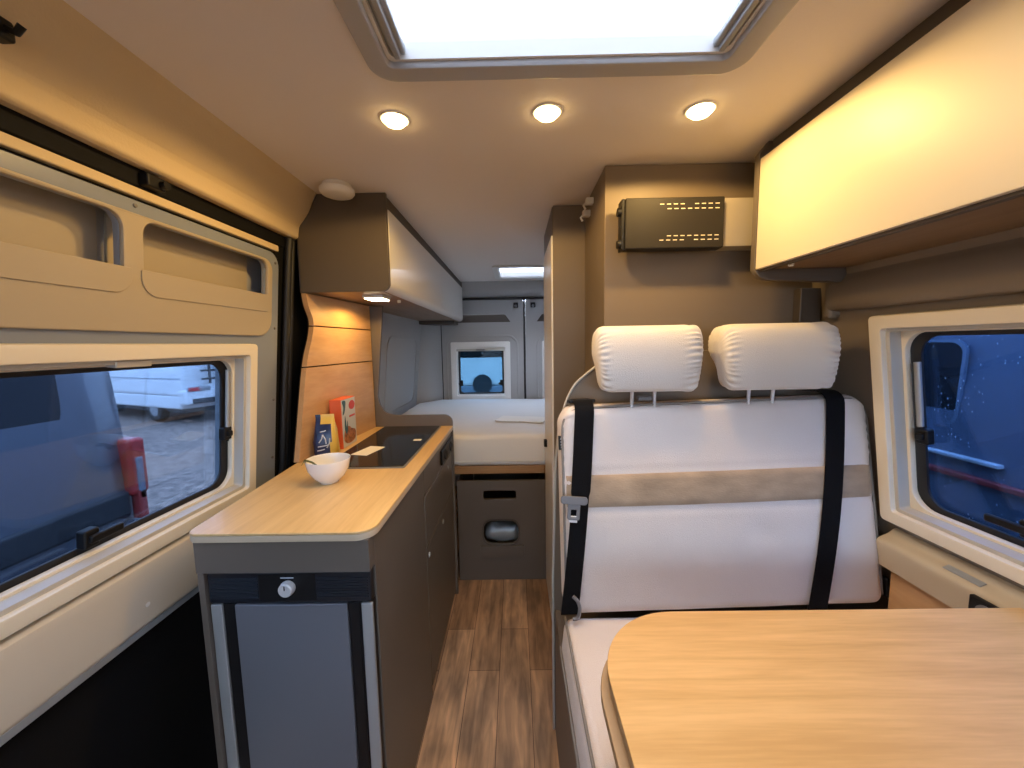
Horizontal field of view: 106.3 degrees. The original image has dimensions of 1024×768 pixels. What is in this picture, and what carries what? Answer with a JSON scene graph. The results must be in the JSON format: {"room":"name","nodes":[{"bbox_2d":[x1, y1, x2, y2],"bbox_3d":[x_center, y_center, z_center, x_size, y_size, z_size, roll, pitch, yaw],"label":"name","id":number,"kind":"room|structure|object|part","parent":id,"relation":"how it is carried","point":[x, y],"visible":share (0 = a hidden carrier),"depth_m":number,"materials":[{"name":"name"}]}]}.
{"room":"vehicle interior","nodes":[
{"label":"vehicle interior","id":0,"kind":"room"},
{"bbox_2d":[91,205,295,469],"bbox_3d":[-0.951,0.413,0.880,0.236,2.161,5.450,-1,6,1],"label":"wall","id":1,"kind":"structure","parent":0,"point":[253,265],"depth_m":1.27,"materials":[{"name":"grey"}]},
{"bbox_2d":[0,149,277,767],"bbox_3d":[-0.894,0.593,0.250,0.211,1.844,2.360,-1,6,1],"label":"door","id":2,"kind":"structure","parent":1,"relation":"in","point":[115,675],"depth_m":0.83,"materials":[{"name":"grey paint"}]},
{"bbox_3d":[-0.941,1.075,0.300,0.100,0.877,2.360,-1,6,1],"label":"foot panel","id":3,"kind":"part","parent":2,"relation":"part of","materials":[{"name":"black plastic"}]},
{"bbox_2d":[0,343,257,640],"bbox_3d":[-0.863,0.196,0.487,0.118,0.491,1.515,-1,6,1],"label":"window","id":4,"kind":"structure","parent":2,"relation":"attached to","point":[111,454],"depth_m":0.83,"materials":[{"name":"beige plastic"}]},
{"bbox_3d":[-0.881,0.323,0.835,0.013,0.017,0.068,-1,6,1],"label":"latch arm","id":5,"kind":"part","parent":4,"relation":"part of","materials":[{"name":"black plastic"}]},
{"bbox_3d":[-0.900,0.191,0.487,0.044,0.404,1.429,-1,6,1],"label":"pane","id":6,"kind":"part","parent":4,"relation":"part of","materials":[{"name":"clear glass"}]},
{"bbox_3d":[-0.833,-0.045,0.836,0.025,0.018,0.080,-1,6,1],"label":"blind handle","id":7,"kind":"part","parent":4,"relation":"part of","materials":[{"name":"grey plastic"}]},
{"bbox_3d":[-0.867,0.151,1.179,0.013,0.017,0.018,-1,6,1],"label":"latch arm","id":8,"kind":"part","parent":4,"relation":"part of","materials":[{"name":"black plastic"}]},
{"bbox_3d":[-0.820,-0.167,0.144,0.036,0.251,2.308,-1,6,1],"label":"panel","id":9,"kind":"part","parent":2,"relation":"part of","materials":[{"name":"beige plastic"}]},
{"bbox_3d":[-0.859,0.168,0.203,0.112,0.989,2.355,-1,6,1],"label":"panel","id":10,"kind":"part","parent":2,"relation":"part of","materials":[{"name":"grey paint"}]},
{"bbox_2d":[0,0,442,414],"bbox_3d":[-0.769,0.267,1.321,0.228,1.882,4.560,-1,6,1],"label":"wall","id":11,"kind":"structure","parent":1,"relation":"attached to","point":[76,102],"depth_m":0.80,"materials":[{"name":"beige"}]},
{"bbox_2d":[0,16,26,43],"bbox_3d":[-0.731,-0.515,0.556,0.048,0.030,0.022,-1,6,1],"label":"coat hook","id":12,"kind":"object","parent":11,"relation":"attached to","point":[8,32],"visible":1,"depth_m":0.56,"materials":[{"name":"black plastic"}]},
{"bbox_3d":[-0.835,-0.344,0.152,0.043,0.021,2.360,-1,6,1],"label":"rail","id":13,"kind":"part","parent":11,"relation":"part of","materials":[{"name":"beige"}]},
{"bbox_3d":[-0.840,-0.362,0.185,0.048,0.091,2.430,-1,6,1],"label":"roller rail","id":14,"kind":"part","parent":11,"relation":"part of","materials":[{"name":"black"}]},
{"bbox_2d":[293,293,375,462],"bbox_3d":[-0.747,-0.052,1.639,0.026,0.609,0.594,0,6,7],"label":"backsplash","id":15,"kind":"structure","parent":11,"relation":"attached to","point":[337,351],"depth_m":1.58,"materials":[{"name":"brown wood"}]},
{"bbox_2d":[296,193,462,321],"bbox_3d":[-0.615,-0.616,2.392,0.345,0.347,2.003,-1,6,1],"label":"upper cabinet","id":16,"kind":"object","parent":11,"relation":"attached to","point":[348,250],"visible":0.88,"depth_m":1.41,"materials":[{"name":"laminate"}]},
{"bbox_3d":[-0.616,-0.513,1.405,0.328,0.347,0.018,-1,6,1],"label":"panel","id":17,"kind":"part","parent":16,"relation":"part of","materials":[{"name":"laminate"}]},
{"bbox_2d":[362,294,389,300],"bbox_3d":[-0.551,-0.351,1.566,0.080,0.016,0.100,-1,6,1],"label":"light","id":18,"kind":"object","parent":16,"relation":"attached to","point":[377,297],"visible":1,"depth_m":1.52,"materials":[{"name":"white plastic"}]},
{"bbox_3d":[-0.463,-0.543,1.909,0.035,0.290,0.987,-1,6,1],"label":"door","id":19,"kind":"part","parent":16,"relation":"part of","materials":[{"name":"white laminate"}]},
{"bbox_3d":[-0.468,-0.767,2.380,0.024,0.049,1.974,-1,6,1],"label":"rail","id":20,"kind":"part","parent":16,"relation":"part of","materials":[{"name":"grey laminate"}]},
{"bbox_2d":[419,321,457,324],"bbox_3d":[-0.622,-0.520,3.284,0.290,0.026,0.230,-1,6,1],"label":"shelf","id":21,"kind":"object","parent":16,"relation":"attached to","point":[420,322],"visible":0.89,"depth_m":3.17,"materials":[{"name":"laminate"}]},
{"bbox_3d":[-0.456,-0.646,2.892,0.035,0.290,0.981,-1,6,1],"label":"door","id":22,"kind":"part","parent":16,"relation":"part of","materials":[{"name":"white laminate"}]},
{"bbox_2d":[441,299,523,485],"bbox_3d":[-0.300,0.099,3.573,0.828,1.735,0.058,-1,6,1],"label":"door","id":23,"kind":"structure","parent":11,"relation":"in","point":[483,320],"depth_m":3.50,"materials":[{"name":"grey plastic"}]},
{"bbox_2d":[450,341,510,399],"bbox_3d":[-0.283,-0.116,3.529,0.539,0.540,0.070,-1,6,1],"label":"window","id":24,"kind":"structure","parent":23,"relation":"attached to","point":[479,370],"depth_m":3.54,"materials":[{"name":"white plastic"}]},
{"bbox_3d":[-0.283,-0.116,3.531,0.449,0.450,0.030,-1,6,1],"label":"frame","id":25,"kind":"part","parent":24,"relation":"part of","materials":[{"name":"white plastic"}]},
{"bbox_3d":[-0.283,-0.122,3.562,0.439,0.445,0.004,-1,6,1],"label":"pane","id":26,"kind":"part","parent":24,"relation":"part of","materials":[{"name":"blue glass"}]},
{"bbox_3d":[-0.270,-0.118,3.526,0.664,0.655,0.010,-1,6,1],"label":"moulding","id":27,"kind":"part","parent":23,"relation":"part of","materials":[{"name":"grey plastic"}]},
{"bbox_2d":[274,238,307,475],"bbox_3d":[-0.871,0.276,1.529,0.208,1.617,0.270,-1,6,1],"label":"door frame","id":28,"kind":"structure","parent":1,"relation":"attached to","point":[292,325],"depth_m":1.42,"materials":[{"name":"black plastic"}]},
{"bbox_2d":[416,486,558,767],"bbox_3d":[0.195,1.249,0.958,1.790,0.030,5.450,-1,6,1],"label":"floor","id":29,"kind":"structure","parent":0,"point":[491,706],"depth_m":1.52,"materials":[{"name":"brown wood"}]},
{"bbox_2d":[193,306,458,767],"bbox_3d":[-0.542,0.428,1.441,0.474,1.529,1.132,-1,6,1],"label":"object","id":30,"kind":"object","parent":29,"relation":"on","point":[413,557],"visible":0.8,"depth_m":1.12,"materials":[{"name":"beige laminate"}]},
{"bbox_3d":[-0.521,0.390,0.884,0.398,0.076,0.033,-1,6,1],"label":"rail","id":31,"kind":"part","parent":30,"relation":"part of","materials":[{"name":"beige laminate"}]},
{"bbox_2d":[207,568,384,767],"bbox_3d":[-0.505,0.786,1.135,0.377,0.760,0.473,-1,6,1],"label":"fridge","id":32,"kind":"object","parent":30,"relation":"in","point":[297,656],"visible":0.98,"depth_m":0.91,"materials":[{"name":"black"}]},
{"bbox_3d":[-0.513,0.467,0.874,0.035,0.035,0.016,-1,6,1],"label":"knob","id":33,"kind":"part","parent":32,"relation":"part of","materials":[{"name":"silver metal"}]},
{"bbox_3d":[-0.512,0.466,0.895,0.377,0.075,0.024,-1,6,1],"label":"control panel","id":34,"kind":"part","parent":32,"relation":"part of","materials":[{"name":"black plastic"}]},
{"bbox_3d":[-0.506,0.840,0.927,0.262,0.665,0.010,-1,6,1],"label":"door panel","id":35,"kind":"part","parent":32,"relation":"part of","materials":[{"name":"grey"}]},
{"bbox_2d":[189,426,452,542],"bbox_3d":[-0.539,0.286,1.412,0.465,0.022,1.118,-1,6,1],"label":"countertop","id":36,"kind":"structure","parent":30,"relation":"on","point":[292,506],"depth_m":0.99,"materials":[{"name":"brown wood"}]},
{"bbox_2d":[313,414,339,455],"bbox_3d":[-0.701,0.193,1.446,0.086,0.160,0.072,-2,6,-13],"label":"snack bag","id":37,"kind":"object","parent":36,"relation":"on","point":[326,439],"visible":0.91,"depth_m":1.43,"materials":[{"name":"blue plastic"}]},
{"bbox_2d":[304,453,350,484],"bbox_3d":[-0.560,0.263,1.173,0.128,0.074,0.128,-1,6,1],"label":"bowl","id":38,"kind":"object","parent":36,"relation":"on","point":[330,467],"visible":0.98,"depth_m":1.14,"materials":[{"name":"white ceramic"}]},
{"bbox_2d":[301,460,316,465],"bbox_3d":[-0.593,0.242,1.145,0.062,0.048,0.034,-3,6,-18],"label":"leaf","id":39,"kind":"object","parent":38,"relation":"on","point":[311,462],"visible":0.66,"depth_m":1.14,"materials":[{"name":"green plant"}]},
{"bbox_2d":[329,396,356,448],"bbox_3d":[-0.702,0.157,1.603,0.048,0.200,0.135,-1,6,1],"label":"food box","id":40,"kind":"object","parent":36,"relation":"on","point":[343,408],"visible":0.94,"depth_m":1.56,"materials":[{"name":"orange cardboard"}]},
{"bbox_2d":[341,397,356,447],"bbox_3d":[-0.679,0.157,1.604,0.002,0.195,0.127,-1,6,1],"label":"print","id":41,"kind":"object","parent":40,"relation":"attached to","point":[348,418],"depth_m":1.59,"materials":[{"name":"multicoloured"}]},
{"bbox_2d":[344,426,440,468],"bbox_3d":[-0.506,0.249,1.623,0.292,0.007,0.660,-1,6,1],"label":"cooktop","id":42,"kind":"object","parent":36,"relation":"in","point":[401,444],"visible":0.8,"depth_m":1.56,"materials":[{"name":"black glass"}]},
{"bbox_2d":[351,446,383,455],"bbox_3d":[-0.559,0.260,1.496,0.068,0.001,0.124,1,6,14],"label":"card","id":43,"kind":"object","parent":42,"relation":"on","point":[370,449],"visible":1,"depth_m":1.50,"materials":[{"name":"white paper"}]},
{"bbox_3d":[-0.321,0.769,1.182,0.016,0.897,0.483,-1,6,1],"label":"panel","id":44,"kind":"part","parent":30,"relation":"part of","materials":[{"name":"beige laminate"}]},
{"bbox_3d":[-0.538,0.371,1.994,0.474,1.529,0.018,-1,6,1],"label":"panel","id":45,"kind":"part","parent":30,"relation":"part of","materials":[{"name":"beige laminate"}]},
{"bbox_3d":[-0.321,0.476,1.694,0.017,0.193,0.589,-1,6,1],"label":"drawer","id":46,"kind":"part","parent":30,"relation":"part of","materials":[{"name":"beige laminate"}]},
{"bbox_3d":[-0.314,0.850,1.733,0.017,0.552,0.589,-1,6,1],"label":"door","id":47,"kind":"part","parent":30,"relation":"part of","materials":[{"name":"beige laminate"}]},
{"bbox_2d":[440,436,452,465],"bbox_3d":[-0.306,0.313,1.825,0.016,0.065,0.280,-1,6,1],"label":"panel","id":48,"kind":"object","parent":30,"relation":"attached to","point":[447,448],"visible":1,"depth_m":1.77,"materials":[{"name":"black plastic"}]},
{"bbox_2d":[457,473,545,579],"bbox_3d":[-0.044,0.790,2.465,0.506,0.580,0.662,-1,6,1],"label":"storage box","id":49,"kind":"object","parent":29,"relation":"on","point":[519,498],"visible":0.89,"depth_m":2.15,"materials":[{"name":"beige laminate"}]},
{"bbox_2d":[484,535,513,542],"bbox_3d":[-0.036,0.930,2.485,0.458,0.018,0.590,-1,6,1],"label":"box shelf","id":50,"kind":"object","parent":49,"relation":"in","point":[491,541],"visible":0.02,"depth_m":2.29,"materials":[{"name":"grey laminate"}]},
{"bbox_2d":[455,464,544,473],"bbox_3d":[0.083,0.410,2.716,1.740,0.044,1.200,-1,6,1],"label":"bed base","id":51,"kind":"object","parent":49,"relation":"on","point":[538,468],"visible":0.04,"depth_m":2.12,"materials":[{"name":"brown wood"}]},
{"bbox_2d":[402,399,544,465],"bbox_3d":[0.074,0.286,2.799,1.775,0.185,1.412,-1,6,1],"label":"mattress","id":52,"kind":"object","parent":51,"relation":"on","point":[479,439],"visible":0.27,"depth_m":2.23,"materials":[{"name":"white fabric"}]},
{"bbox_2d":[495,416,544,422],"bbox_3d":[0.062,0.226,2.476,0.310,0.006,0.170,1,6,16],"label":"brochure","id":53,"kind":"object","parent":52,"relation":"on","point":[530,419],"visible":0.88,"depth_m":2.46,"materials":[{"name":"white paper"}]},
{"bbox_2d":[484,520,517,542],"bbox_3d":[-0.054,0.859,2.332,0.220,0.134,0.240,-1,6,1],"label":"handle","id":54,"kind":"object","parent":49,"relation":"attached to","point":[507,530],"visible":0.53,"depth_m":2.22,"materials":[{"name":"plastic"}]},
{"bbox_3d":[-0.061,0.831,2.150,0.210,0.156,0.004,-1,6,1],"label":"port trim","id":55,"kind":"part","parent":49,"relation":"part of","materials":[{"name":"grey laminate"}]},
{"bbox_3d":[-0.053,0.939,2.156,0.246,0.064,0.016,-1,6,1],"label":"step panel","id":56,"kind":"part","parent":49,"relation":"part of","materials":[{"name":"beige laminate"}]},
{"bbox_2d":[543,162,811,617],"bbox_3d":[0.571,0.213,1.638,0.827,1.878,0.870,-1,6,1],"label":"cabinet","id":57,"kind":"object","parent":29,"relation":"on","point":[589,285],"depth_m":1.23,"materials":[{"name":"brown laminate"}]},
{"bbox_3d":[0.181,0.244,1.855,0.013,1.745,0.418,-1,6,1],"label":"door","id":58,"kind":"part","parent":57,"relation":"part of","materials":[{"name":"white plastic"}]},
{"bbox_3d":[0.186,0.196,1.861,0.014,1.878,0.429,-1,6,1],"label":"aisle frame","id":59,"kind":"part","parent":57,"relation":"part of","materials":[{"name":"beige laminate"}]},
{"bbox_3d":[0.245,0.218,1.641,0.132,1.878,0.018,-1,6,1],"label":"step panel","id":60,"kind":"part","parent":57,"relation":"part of","materials":[{"name":"brown laminate"}]},
{"bbox_2d":[580,210,590,221],"bbox_3d":[0.274,-0.632,1.445,0.039,0.040,0.024,-1,6,1],"label":"clip","id":61,"kind":"object","parent":57,"relation":"attached to","point":[585,213],"visible":1,"depth_m":1.43,"materials":[{"name":"white plastic"}]},
{"bbox_2d":[583,197,593,209],"bbox_3d":[0.274,-0.648,1.383,0.039,0.040,0.024,-1,6,1],"label":"clip","id":62,"kind":"object","parent":57,"relation":"attached to","point":[589,200],"visible":1,"depth_m":1.37,"materials":[{"name":"white plastic"}]},
{"bbox_3d":[0.316,0.234,1.479,0.016,1.878,0.341,-1,6,1],"label":"return panel","id":63,"kind":"part","parent":57,"relation":"part of","materials":[{"name":"brown laminate"}]},
{"bbox_3d":[0.329,-0.420,1.158,0.025,0.024,0.024,-1,6,1],"label":"clamp knob","id":64,"kind":"part","parent":57,"relation":"part of","materials":[{"name":"black plastic"}]},
{"bbox_3d":[0.327,-0.512,1.149,0.025,0.024,0.024,-1,6,1],"label":"clamp knob","id":65,"kind":"part","parent":57,"relation":"part of","materials":[{"name":"black plastic"}]},
{"bbox_3d":[0.331,-0.475,1.159,0.011,0.146,0.040,-1,6,1],"label":"hinge plate","id":66,"kind":"part","parent":57,"relation":"part of","materials":[{"name":"black plastic"}]},
{"bbox_3d":[0.548,-0.481,1.171,0.466,0.148,0.086,-1,6,1],"label":"television bracket","id":67,"kind":"part","parent":57,"relation":"part of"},
{"bbox_3d":[0.644,0.247,1.299,0.675,1.878,0.018,-1,6,1],"label":"panel","id":68,"kind":"part","parent":57,"relation":"part of","materials":[{"name":"brown laminate"}]},
{"bbox_2d":[552,322,883,767],"bbox_3d":[0.583,0.539,0.919,0.912,1.377,0.725,-1,6,1],"label":"bench","id":69,"kind":"object","parent":29,"relation":"on","point":[708,466],"visible":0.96,"depth_m":1.07,"materials":[{"name":"white leather"}]},
{"bbox_2d":[561,398,594,620],"bbox_3d":[0.196,0.343,1.123,0.087,0.594,0.220,1,6,15],"label":"belt","id":70,"kind":"object","parent":69,"relation":"on","point":[578,502],"visible":1,"depth_m":1.07,"materials":[{"name":"black fabric"}]},
{"bbox_2d":[562,618,635,767],"bbox_3d":[0.584,0.732,0.851,0.890,0.116,0.510,-1,6,1],"label":"seat cushion","id":71,"kind":"object","parent":69,"relation":"on","point":[586,642],"depth_m":0.90,"materials":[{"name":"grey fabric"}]},
{"bbox_3d":[0.341,0.039,1.093,0.010,0.086,0.015,-1,6,1],"label":"post","id":72,"kind":"part","parent":69,"relation":"part of","materials":[{"name":"silver metal"}]},
{"bbox_3d":[0.405,0.038,1.092,0.010,0.086,0.015,-1,6,1],"label":"post","id":73,"kind":"part","parent":69,"relation":"part of","materials":[{"name":"silver metal"}]},
{"bbox_3d":[0.590,1.004,0.955,0.892,0.446,0.700,-1,6,1],"label":"seat","id":74,"kind":"part","parent":69,"relation":"part of","materials":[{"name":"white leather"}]},
{"bbox_3d":[0.590,0.342,1.134,0.897,0.613,0.190,-1,6,1],"label":"backrest","id":75,"kind":"part","parent":69,"relation":"part of","materials":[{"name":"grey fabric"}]},
{"bbox_3d":[0.671,0.033,1.090,0.010,0.086,0.015,-1,6,1],"label":"post","id":76,"kind":"part","parent":69,"relation":"part of","materials":[{"name":"silver metal"}]},
{"bbox_3d":[0.739,0.032,1.089,0.010,0.086,0.015,-1,6,1],"label":"post","id":77,"kind":"part","parent":69,"relation":"part of","materials":[{"name":"silver metal"}]},
{"bbox_2d":[796,389,889,609],"bbox_3d":[0.931,0.320,1.121,0.245,0.603,0.197,-1,6,1],"label":"belt","id":78,"kind":"object","parent":69,"relation":"attached to","point":[835,402],"visible":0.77,"depth_m":1.06,"materials":[{"name":"black fabric"}]},
{"bbox_2d":[601,608,1023,767],"bbox_3d":[0.583,0.883,0.450,0.868,0.791,0.722,-1,6,1],"label":"table","id":79,"kind":"object","parent":29,"relation":"on","point":[861,688],"visible":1,"depth_m":0.60,"materials":[{"name":"brown wood"}]},
{"bbox_2d":[441,280,543,399],"bbox_3d":[0.149,0.017,3.535,1.670,1.890,0.170,-1,6,1],"label":"door frame","id":80,"kind":"structure","parent":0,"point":[528,289],"depth_m":3.39,"materials":[{"name":"grey plastic"}]},
{"bbox_2d":[63,0,948,281],"bbox_3d":[0.042,-0.652,0.776,1.950,0.035,5.480,-1,6,1],"label":"ceiling","id":81,"kind":"structure","parent":0,"point":[480,179],"depth_m":0.89,"materials":[{"name":"white fabric"}]},
{"bbox_2d":[319,179,354,200],"bbox_3d":[-0.596,-0.660,1.308,0.112,0.038,0.112,-1,6,1],"label":"smoke detector","id":82,"kind":"object","parent":81,"relation":"attached to","point":[335,189],"visible":1,"depth_m":1.28,"materials":[{"name":"white plastic"}]},
{"bbox_2d":[379,110,409,128],"bbox_3d":[-0.286,-0.637,0.936,0.072,0.017,0.072,-1,6,1],"label":"recessed light","id":83,"kind":"object","parent":81,"relation":"in","point":[393,119],"visible":1,"depth_m":0.92,"materials":[{"name":"white plastic"}]},
{"bbox_2d":[492,264,543,278],"bbox_3d":[0.209,-0.873,2.934,0.700,0.049,0.510,-1,6,1],"label":"window","id":84,"kind":"structure","parent":81,"relation":"attached to","point":[539,268],"depth_m":3.08,"materials":[{"name":"white glass"}]},
{"bbox_2d":[532,102,561,121],"bbox_3d":[0.084,-0.641,0.918,0.072,0.017,0.072,-1,6,1],"label":"recessed light","id":85,"kind":"object","parent":81,"relation":"in","point":[544,112],"visible":1,"depth_m":0.90,"materials":[{"name":"white plastic"}]},
{"bbox_2d":[333,0,798,81],"bbox_3d":[0.088,-0.609,0.445,0.737,0.051,0.672,-1,6,1],"label":"window","id":86,"kind":"structure","parent":81,"relation":"attached to","point":[379,28],"depth_m":0.72,"materials":[{"name":"grey"}]},
{"bbox_3d":[-0.221,-0.602,0.452,0.032,0.024,0.568,-1,6,1],"label":"blind rail","id":87,"kind":"part","parent":86,"relation":"part of","materials":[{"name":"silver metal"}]},
{"bbox_3d":[0.394,-0.612,0.446,0.032,0.024,0.568,-1,6,1],"label":"blind rail","id":88,"kind":"part","parent":86,"relation":"part of","materials":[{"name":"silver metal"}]},
{"bbox_2d":[684,100,717,119],"bbox_3d":[0.451,-0.648,0.919,0.072,0.017,0.072,-1,6,1],"label":"recessed light","id":89,"kind":"object","parent":81,"relation":"in","point":[699,110],"visible":1,"depth_m":0.91,"materials":[{"name":"white plastic"}]},
{"bbox_2d":[805,227,1023,609],"bbox_3d":[1.061,0.320,0.855,0.292,1.944,5.450,-1,6,1],"label":"wall","id":90,"kind":"structure","parent":0,"point":[853,378],"depth_m":1.08,"materials":[{"name":"brown"}]},
{"bbox_2d":[525,299,543,398],"bbox_3d":[0.534,0.085,3.565,0.802,1.735,0.058,-1,6,1],"label":"door","id":91,"kind":"structure","parent":90,"relation":"in","point":[534,316],"depth_m":3.50,"materials":[{"name":"grey plastic"}]},
{"bbox_3d":[0.559,-0.132,3.518,0.665,0.655,0.010,-1,6,1],"label":"moulding","id":92,"kind":"part","parent":91,"relation":"part of","materials":[{"name":"grey plastic"}]},
{"bbox_2d":[542,341,544,398],"bbox_3d":[0.546,-0.130,3.521,0.540,0.540,0.070,-1,6,1],"label":"window","id":93,"kind":"structure","parent":91,"relation":"attached to","point":[543,383],"depth_m":3.49,"materials":[{"name":"white plastic"}]},
{"bbox_2d":[792,288,821,322],"bbox_3d":[0.944,0.215,1.267,0.067,1.038,0.034,-1,6,1],"label":"trim","id":94,"kind":"structure","parent":90,"relation":"attached to","point":[807,301],"depth_m":1.20,"materials":[{"name":"grey laminate"}]},
{"bbox_2d":[750,0,1023,282],"bbox_3d":[0.834,-0.379,0.082,0.302,0.391,2.055,-1,6,1],"label":"upper cabinet","id":95,"kind":"object","parent":90,"relation":"attached to","point":[922,148],"visible":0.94,"depth_m":0.69,"materials":[{"name":"beige laminate"}]},
{"bbox_3d":[0.842,-0.484,1.093,0.302,0.391,0.022,-1,6,1],"label":"panel","id":96,"kind":"part","parent":95,"relation":"part of","materials":[{"name":"beige laminate"}]},
{"bbox_3d":[0.722,-0.531,0.055,0.016,0.079,2.031,-1,6,1],"label":"rail","id":97,"kind":"part","parent":95,"relation":"part of","materials":[{"name":"grey laminate"}]},
{"bbox_3d":[0.705,-0.222,0.087,0.016,0.012,2.031,-1,6,1],"label":"rail","id":98,"kind":"part","parent":95,"relation":"part of","materials":[{"name":"grey laminate"}]},
{"bbox_2d":[888,571,950,608],"bbox_3d":[1.051,0.742,0.725,0.017,0.397,0.705,-1,6,1],"label":"panel","id":99,"kind":"object","parent":90,"relation":"attached to","point":[903,594],"visible":0.19,"depth_m":1.01,"materials":[{"name":"brown wood"}]},
{"bbox_2d":[823,237,1023,318],"bbox_3d":[0.972,-0.158,0.074,0.092,0.145,2.195,-1,6,1],"label":"wall panel","id":100,"kind":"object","parent":90,"relation":"attached to","point":[994,269],"depth_m":0.85,"materials":[{"name":"brown"}]},
{"bbox_2d":[868,304,1023,585],"bbox_3d":[1.015,0.165,0.381,0.145,0.561,1.340,-1,6,1],"label":"window","id":101,"kind":"structure","parent":90,"relation":"in","point":[948,385],"depth_m":0.91,"materials":[{"name":"beige plastic"}]},
{"bbox_3d":[1.033,0.134,0.973,0.013,0.017,0.018,-1,6,1],"label":"latch arm","id":102,"kind":"part","parent":101,"relation":"part of","materials":[{"name":"black plastic"}]},
{"bbox_3d":[1.032,0.160,0.381,0.084,0.495,1.274,-1,6,1],"label":"frame","id":103,"kind":"part","parent":101,"relation":"part of","materials":[{"name":"beige plastic"}]},
{"bbox_3d":[1.052,0.157,0.380,0.070,0.474,1.254,-1,6,1],"label":"pane","id":104,"kind":"part","parent":101,"relation":"part of","materials":[{"name":"clear glass"}]},
{"bbox_3d":[1.055,0.299,0.817,0.013,0.017,0.078,-1,6,1],"label":"latch arm","id":105,"kind":"part","parent":101,"relation":"part of","materials":[{"name":"black plastic"}]},
{"bbox_2d":[876,528,1023,608],"bbox_3d":[1.040,0.556,0.065,0.060,0.108,2.030,-1,6,1],"label":"trim","id":106,"kind":"structure","parent":90,"relation":"attached to","point":[948,578],"depth_m":0.92,"materials":[{"name":"beige plastic"}]},
{"bbox_3d":[1.035,0.438,0.880,0.015,0.008,0.075,-1,6,1],"label":"rating plate","id":107,"kind":"part","parent":106,"relation":"part of","materials":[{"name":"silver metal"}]},
{"bbox_2d":[968,594,998,607],"bbox_3d":[1.009,0.489,0.815,0.014,0.053,0.065,-1,6,1],"label":"wall socket","id":108,"kind":"object","parent":90,"relation":"attached to","point":[975,601],"visible":0.26,"depth_m":0.83,"materials":[{"name":"black plastic"}]}
]}

